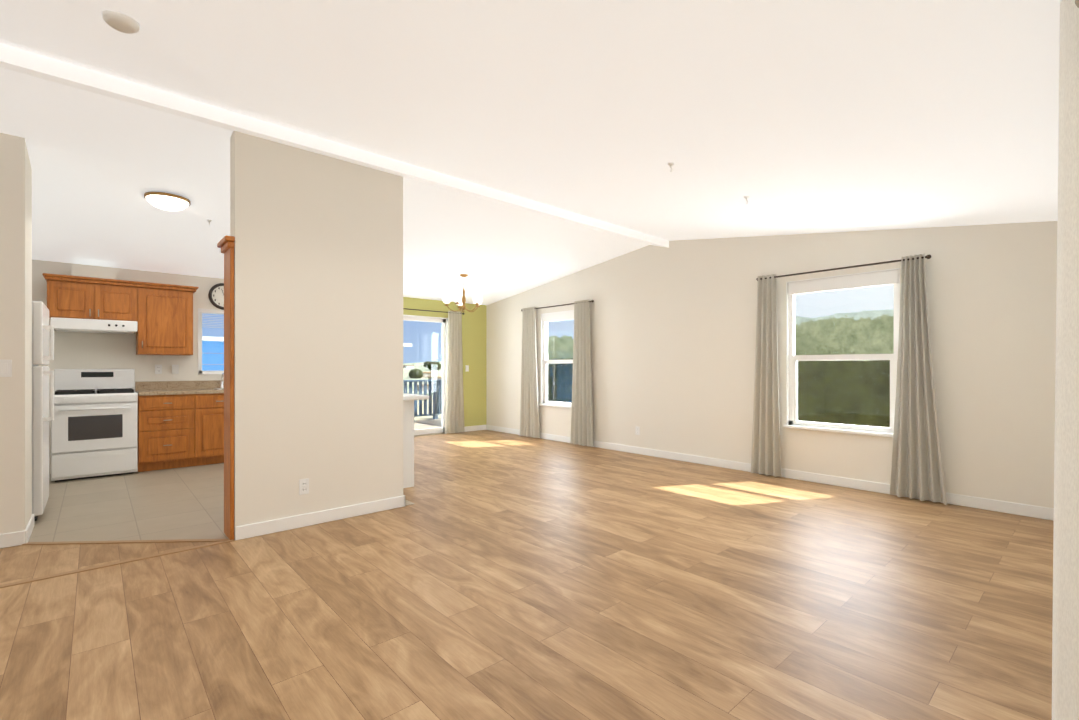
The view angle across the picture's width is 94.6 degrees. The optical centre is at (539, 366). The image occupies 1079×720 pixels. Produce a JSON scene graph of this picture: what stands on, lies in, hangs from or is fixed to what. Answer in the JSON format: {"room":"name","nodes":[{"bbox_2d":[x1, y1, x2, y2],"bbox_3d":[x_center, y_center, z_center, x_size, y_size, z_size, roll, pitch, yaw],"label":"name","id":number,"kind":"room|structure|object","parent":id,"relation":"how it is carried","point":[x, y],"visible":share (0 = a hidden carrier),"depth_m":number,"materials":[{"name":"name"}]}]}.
{"room":"empty living room","nodes":[
{"label":"empty living room","id":0,"kind":"room"},
{"bbox_2d":[20,137,35,530],"bbox_3d":[-3.648,-0.325,3.552,0.002,3.050,0.500,0,0,-42],"label":"wall","id":1,"kind":"structure","parent":0,"point":[27,264],"depth_m":3.45,"materials":[{"name":"white paint"}]},
{"bbox_2d":[0,360,11,376],"bbox_3d":[-3.574,0.010,3.274,0.140,0.115,0.012,0,0,-42],"label":"light switch","id":2,"kind":"object","parent":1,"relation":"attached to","point":[5,368],"visible":1,"depth_m":3.30,"materials":[{"name":"white plastic"}]},
{"bbox_2d":[0,525,31,548],"bbox_3d":[-4.527,1.152,2.422,2.844,0.095,0.014,0,0,-42],"label":"baseboard","id":3,"kind":"structure","parent":1,"relation":"attached to","point":[12,539],"depth_m":3.33,"materials":[{"name":"white wood"}]},
{"bbox_2d":[28,514,33,530],"bbox_3d":[-3.647,1.152,3.559,0.018,0.095,0.490,0,0,-42],"label":"baseboard","id":4,"kind":"structure","parent":1,"relation":"attached to","point":[31,522],"depth_m":3.63,"materials":[{"name":"white wood"}]},
{"bbox_2d":[0,191,487,482],"bbox_3d":[-4.347,-0.325,6.648,9.100,3.050,0.150,0,0,-42],"label":"wall","id":5,"kind":"structure","parent":0,"point":[72,350],"depth_m":5.84,"materials":[{"name":"white paint"}]},
{"bbox_2d":[43,273,138,320],"bbox_3d":[-5.068,-0.745,5.664,0.755,0.439,0.334,0,0,-42],"label":"upper cabinet","id":6,"kind":"object","parent":5,"relation":"attached to","point":[67,297],"depth_m":5.52,"materials":[{"name":"brown wood"}]},
{"bbox_2d":[50,317,137,333],"bbox_3d":[-5.005,-0.455,5.612,0.710,0.126,0.495,0,0,-42],"label":"range hood","id":7,"kind":"object","parent":6,"relation":"attached to","point":[91,326],"visible":0.98,"depth_m":5.45,"materials":[{"name":"white metal"}]},
{"bbox_2d":[71,264,116,279],"bbox_3d":[-5.084,-1.062,5.686,0.380,0.135,0.296,0,0,-42],"label":"vent duct","id":8,"kind":"object","parent":5,"relation":"attached to","point":[93,271],"visible":0.64,"depth_m":5.57,"materials":[{"name":"white paint"}]},
{"bbox_2d":[155,365,161,373],"bbox_3d":[-4.729,0.030,6.175,0.070,0.115,0.010,0,0,-42],"label":"electrical outlet","id":9,"kind":"object","parent":5,"relation":"attached to","point":[158,369],"visible":1,"depth_m":6.17,"materials":[{"name":"white plastic"}]},
{"bbox_2d":[136,282,194,355],"bbox_3d":[-4.587,-0.554,6.094,0.535,0.820,0.334,0,0,-42],"label":"upper cabinet","id":10,"kind":"object","parent":5,"relation":"attached to","point":[161,314],"depth_m":5.96,"materials":[{"name":"brown wood"}]},
{"bbox_2d":[172,365,178,373],"bbox_3d":[-4.602,0.030,6.287,0.070,0.115,0.012,0,0,-42],"label":"electrical outlet","id":11,"kind":"object","parent":5,"relation":"attached to","point":[175,369],"visible":0.96,"depth_m":6.29,"materials":[{"name":"white plastic"}]},
{"bbox_2d":[135,380,220,391],"bbox_3d":[-4.247,0.233,6.609,1.742,0.105,0.018,0,0,-42],"label":"backsplash","id":12,"kind":"structure","parent":5,"relation":"attached to","point":[211,383],"depth_m":6.30,"materials":[{"name":"beige stone"}]},
{"bbox_2d":[198,308,223,373],"bbox_3d":[-4.148,-0.330,6.823,0.910,0.860,0.154,0,0,-42],"label":"kitchen window","id":13,"kind":"structure","parent":5,"relation":"in","point":[200,321],"depth_m":6.55,"materials":[{"name":"white"}]},
{"bbox_2d":[208,283,223,309],"bbox_3d":[-4.212,-0.940,6.646,0.356,0.356,0.032,0,0,-42],"label":"wall clock","id":14,"kind":"object","parent":5,"relation":"attached to","point":[216,295],"visible":0.4,"depth_m":6.59,"materials":[{"name":"grey"}]},
{"bbox_2d":[403,315,447,436],"bbox_3d":[-2.369,0.160,8.411,1.800,2.080,0.154,0,0,-42],"label":"sliding glass door","id":15,"kind":"structure","parent":5,"relation":"in","point":[432,430],"depth_m":8.85,"materials":[{"name":"white"}]},
{"bbox_2d":[403,308,464,433],"bbox_3d":[-2.253,0.093,8.324,2.347,2.185,0.132,0,0,-42],"label":"door curtain","id":16,"kind":"object","parent":5,"relation":"hanging from","point":[454,418],"visible":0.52,"depth_m":8.94,"materials":[{"name":"grey fabric"}]},
{"bbox_2d":[455,425,487,432],"bbox_3d":[-1.320,1.153,9.241,0.750,0.095,0.014,0,0,-42],"label":"baseboard","id":17,"kind":"structure","parent":5,"relation":"attached to","point":[479,427],"depth_m":9.34,"materials":[{"name":"white wood"}]},
{"bbox_2d":[230,131,407,538],"bbox_3d":[-1.691,-0.250,3.918,1.255,2.900,0.160,0,0,-42],"label":"wall","id":18,"kind":"structure","parent":0,"point":[322,303],"depth_m":3.79,"materials":[{"name":"white paint"}]},
{"bbox_2d":[217,235,234,539],"bbox_3d":[-2.149,0.152,3.564,0.228,2.095,0.298,0,0,-42],"label":"trim","id":19,"kind":"structure","parent":18,"relation":"attached to","point":[226,244],"depth_m":3.44,"materials":[{"name":"brown wood"}]},
{"bbox_2d":[299,478,308,494],"bbox_3d":[-1.768,0.900,3.736,0.070,0.115,0.010,0,0,-42],"label":"outlet","id":20,"kind":"object","parent":18,"relation":"attached to","point":[303,486],"visible":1,"depth_m":3.73,"materials":[{"name":"white plastic"}]},
{"bbox_2d":[235,495,404,539],"bbox_3d":[-1.638,1.152,3.869,1.269,0.095,0.044,0,0,-42],"label":"baseboard","id":21,"kind":"structure","parent":18,"relation":"attached to","point":[303,520],"depth_m":3.78,"materials":[{"name":"white wood"}]},
{"bbox_2d":[0,430,1053,719],"bbox_3d":[-1.683,1.256,3.664,9.100,0.127,8.150,0,0,-42],"label":"floor","id":22,"kind":"structure","parent":0,"point":[486,574],"depth_m":2.54,"materials":[{"name":"laminate"}]},
{"bbox_2d":[32,301,53,520],"bbox_3d":[-4.326,0.345,3.858,0.835,1.710,0.740,0,0,-42],"label":"fridge","id":23,"kind":"object","parent":22,"relation":"on","point":[41,328],"visible":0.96,"depth_m":3.82,"materials":[{"name":"white metal"}]},
{"bbox_2d":[51,369,137,481],"bbox_3d":[-4.931,0.613,5.532,0.693,1.175,0.707,0,0,-42],"label":"stove","id":24,"kind":"object","parent":22,"relation":"on","point":[94,428],"visible":0.96,"depth_m":5.35,"materials":[{"name":"white metal"}]},
{"bbox_2d":[137,392,202,471],"bbox_3d":[-4.481,0.763,6.000,0.581,0.875,0.614,0,0,-42],"label":"base cabinet","id":25,"kind":"object","parent":22,"relation":"on","point":[180,423],"depth_m":5.78,"materials":[{"name":"brown wood"}]},
{"bbox_2d":[139,388,223,395],"bbox_3d":[-4.047,0.305,6.385,1.742,0.040,0.618,0,0,-42],"label":"countertop","id":26,"kind":"structure","parent":25,"relation":"on","point":[142,391],"depth_m":6.01,"materials":[{"name":"beige stone"}]},
{"bbox_2d":[220,373,223,387],"bbox_3d":[-4.111,0.183,6.522,0.121,0.203,0.187,0,0,-42],"label":"faucet","id":27,"kind":"object","parent":26,"relation":"on","point":[222,382],"visible":0.69,"depth_m":6.53,"materials":[{"name":"silver metal"}]},
{"bbox_2d":[203,392,223,464],"bbox_3d":[-4.100,0.763,6.340,0.559,0.875,0.614,0,0,-42],"label":"base cabinet","id":28,"kind":"object","parent":22,"relation":"on","point":[213,402],"depth_m":6.06,"materials":[{"name":"brown wood"}]},
{"bbox_2d":[403,396,414,487],"bbox_3d":[-2.256,0.763,5.853,0.339,0.874,2.619,0,0,-42],"label":"base cabinet","id":29,"kind":"object","parent":22,"relation":"on","point":[408,401],"depth_m":4.95,"materials":[{"name":"white wood"}]},
{"bbox_2d":[0,0,1060,304],"bbox_3d":[-1.683,-1.443,3.664,9.100,0.735,8.150,0,0,-42],"label":"ceiling","id":30,"kind":"structure","parent":0,"point":[804,116],"depth_m":2.77,"materials":[{"name":"white paint"}]},
{"bbox_2d":[102,10,139,33],"bbox_3d":[-1.828,-1.505,2.174,0.130,0.039,0.130,0,0,-42],"label":"smoke detector","id":31,"kind":"object","parent":30,"relation":"attached to","point":[120,22],"visible":0.98,"depth_m":2.15,"materials":[{"name":"white plastic"}]},
{"bbox_2d":[144,192,190,210],"bbox_3d":[-3.262,-1.430,4.366,0.330,0.100,0.330,0,0,-42],"label":"kitchen ceiling light","id":32,"kind":"object","parent":30,"relation":"attached to","point":[167,201],"visible":0.98,"depth_m":4.28,"materials":[{"name":"white glass"}]},
{"bbox_2d":[0,43,668,246],"bbox_3d":[-1.696,-1.644,3.679,8.800,0.173,0.310,0,0,-42],"label":"beam","id":33,"kind":"structure","parent":30,"relation":"attached to","point":[39,66],"depth_m":3.36,"materials":[{"name":"white paint"}]},
{"bbox_2d":[442,274,482,312],"bbox_3d":[-1.110,-1.090,7.426,0.604,0.562,0.625,0,0,-42],"label":"chandelier","id":34,"kind":"object","parent":30,"relation":"hanging from","point":[459,300],"visible":1,"depth_m":7.34,"materials":[{"name":"white glass"}]},
{"bbox_2d":[488,221,1056,507],"bbox_3d":[1.648,-0.325,6.652,0.150,3.050,7.830,0,0,-42],"label":"wall","id":35,"kind":"structure","parent":0,"point":[673,327],"depth_m":5.40,"materials":[{"name":"white paint"}]},
{"bbox_2d":[539,310,573,407],"bbox_3d":[0.349,-0.120,8.080,0.185,1.540,0.890,0,0,-42],"label":"gable window","id":36,"kind":"structure","parent":35,"relation":"in","point":[546,318],"depth_m":8.24,"materials":[{"name":"white"}]},
{"bbox_2d":[520,300,593,446],"bbox_3d":[0.252,0.090,7.994,0.137,2.190,1.692,0,0,-42],"label":"curtain","id":37,"kind":"object","parent":35,"relation":"hanging from","point":[582,421],"visible":1,"depth_m":7.64,"materials":[{"name":"grey fabric"}]},
{"bbox_2d":[635,426,639,434],"bbox_3d":[1.352,0.880,6.863,0.010,0.115,0.070,0,0,-42],"label":"outlet","id":38,"kind":"object","parent":35,"relation":"attached to","point":[637,430],"visible":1,"depth_m":6.86,"materials":[{"name":"white plastic"}]},
{"bbox_2d":[488,425,1053,520],"bbox_3d":[1.587,1.153,6.597,0.014,0.095,7.830,0,0,-42],"label":"baseboard","id":39,"kind":"structure","parent":35,"relation":"attached to","point":[1040,512],"depth_m":5.10,"materials":[{"name":"white wood"}]},
{"bbox_2d":[783,268,899,436],"bbox_3d":[3.057,-0.130,5.048,0.185,1.580,1.060,0,0,-42],"label":"gable window","id":40,"kind":"structure","parent":35,"relation":"in","point":[887,277],"depth_m":5.04,"materials":[{"name":"white"}]},
{"bbox_2d":[751,253,946,504],"bbox_3d":[2.968,0.090,4.948,0.143,2.190,1.720,0,0,-42],"label":"curtain","id":41,"kind":"object","parent":35,"relation":"hanging from","point":[917,468],"visible":1,"depth_m":4.53,"materials":[{"name":"grey fabric"}]},
{"bbox_2d":[1052,0,1078,719],"bbox_3d":[2.402,0.082,2.155,2.726,2.195,0.154,0,0,-42],"label":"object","id":42,"kind":"structure","parent":0,"point":[1065,663],"depth_m":1.35,"materials":[{"name":"white paint"}]},
{"label":"outside","id":43,"kind":"structure","parent":0,"visible":0},
{"bbox_2d":[403,361,441,397],"bbox_3d":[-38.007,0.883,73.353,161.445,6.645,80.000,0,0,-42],"label":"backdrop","id":44,"kind":"structure","parent":43,"point":[418,371],"depth_m":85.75,"materials":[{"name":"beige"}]},
{"bbox_2d":[414,398,441,419],"bbox_3d":[25.794,2.750,8.325,130.000,0.100,98.000,0,0,-42],"label":"ground","id":45,"kind":"structure","parent":43,"point":[423,417],"depth_m":29.42,"materials":[{"name":"white"}]},
{"bbox_2d":[202,336,411,370],"bbox_3d":[-8.386,1.050,11.320,9.600,3.300,4.600,0,0,-42],"label":"neighbouring house","id":46,"kind":"structure","parent":45,"relation":"on","point":[209,341],"depth_m":10.15,"materials":[{"name":"blue"}]},
{"bbox_2d":[403,379,441,429],"bbox_3d":[-3.267,1.500,9.416,4.500,2.400,2.500,0,0,-42],"label":"deck railing","id":47,"kind":"object","parent":45,"relation":"on","point":[437,396],"depth_m":11.52,"materials":[{"name":"beige wood"}]},
{"bbox_2d":[548,289,893,427],"bbox_3d":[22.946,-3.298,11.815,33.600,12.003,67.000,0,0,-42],"label":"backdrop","id":48,"kind":"object","parent":45,"relation":"on","point":[864,331],"depth_m":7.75,"materials":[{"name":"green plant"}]}
]}

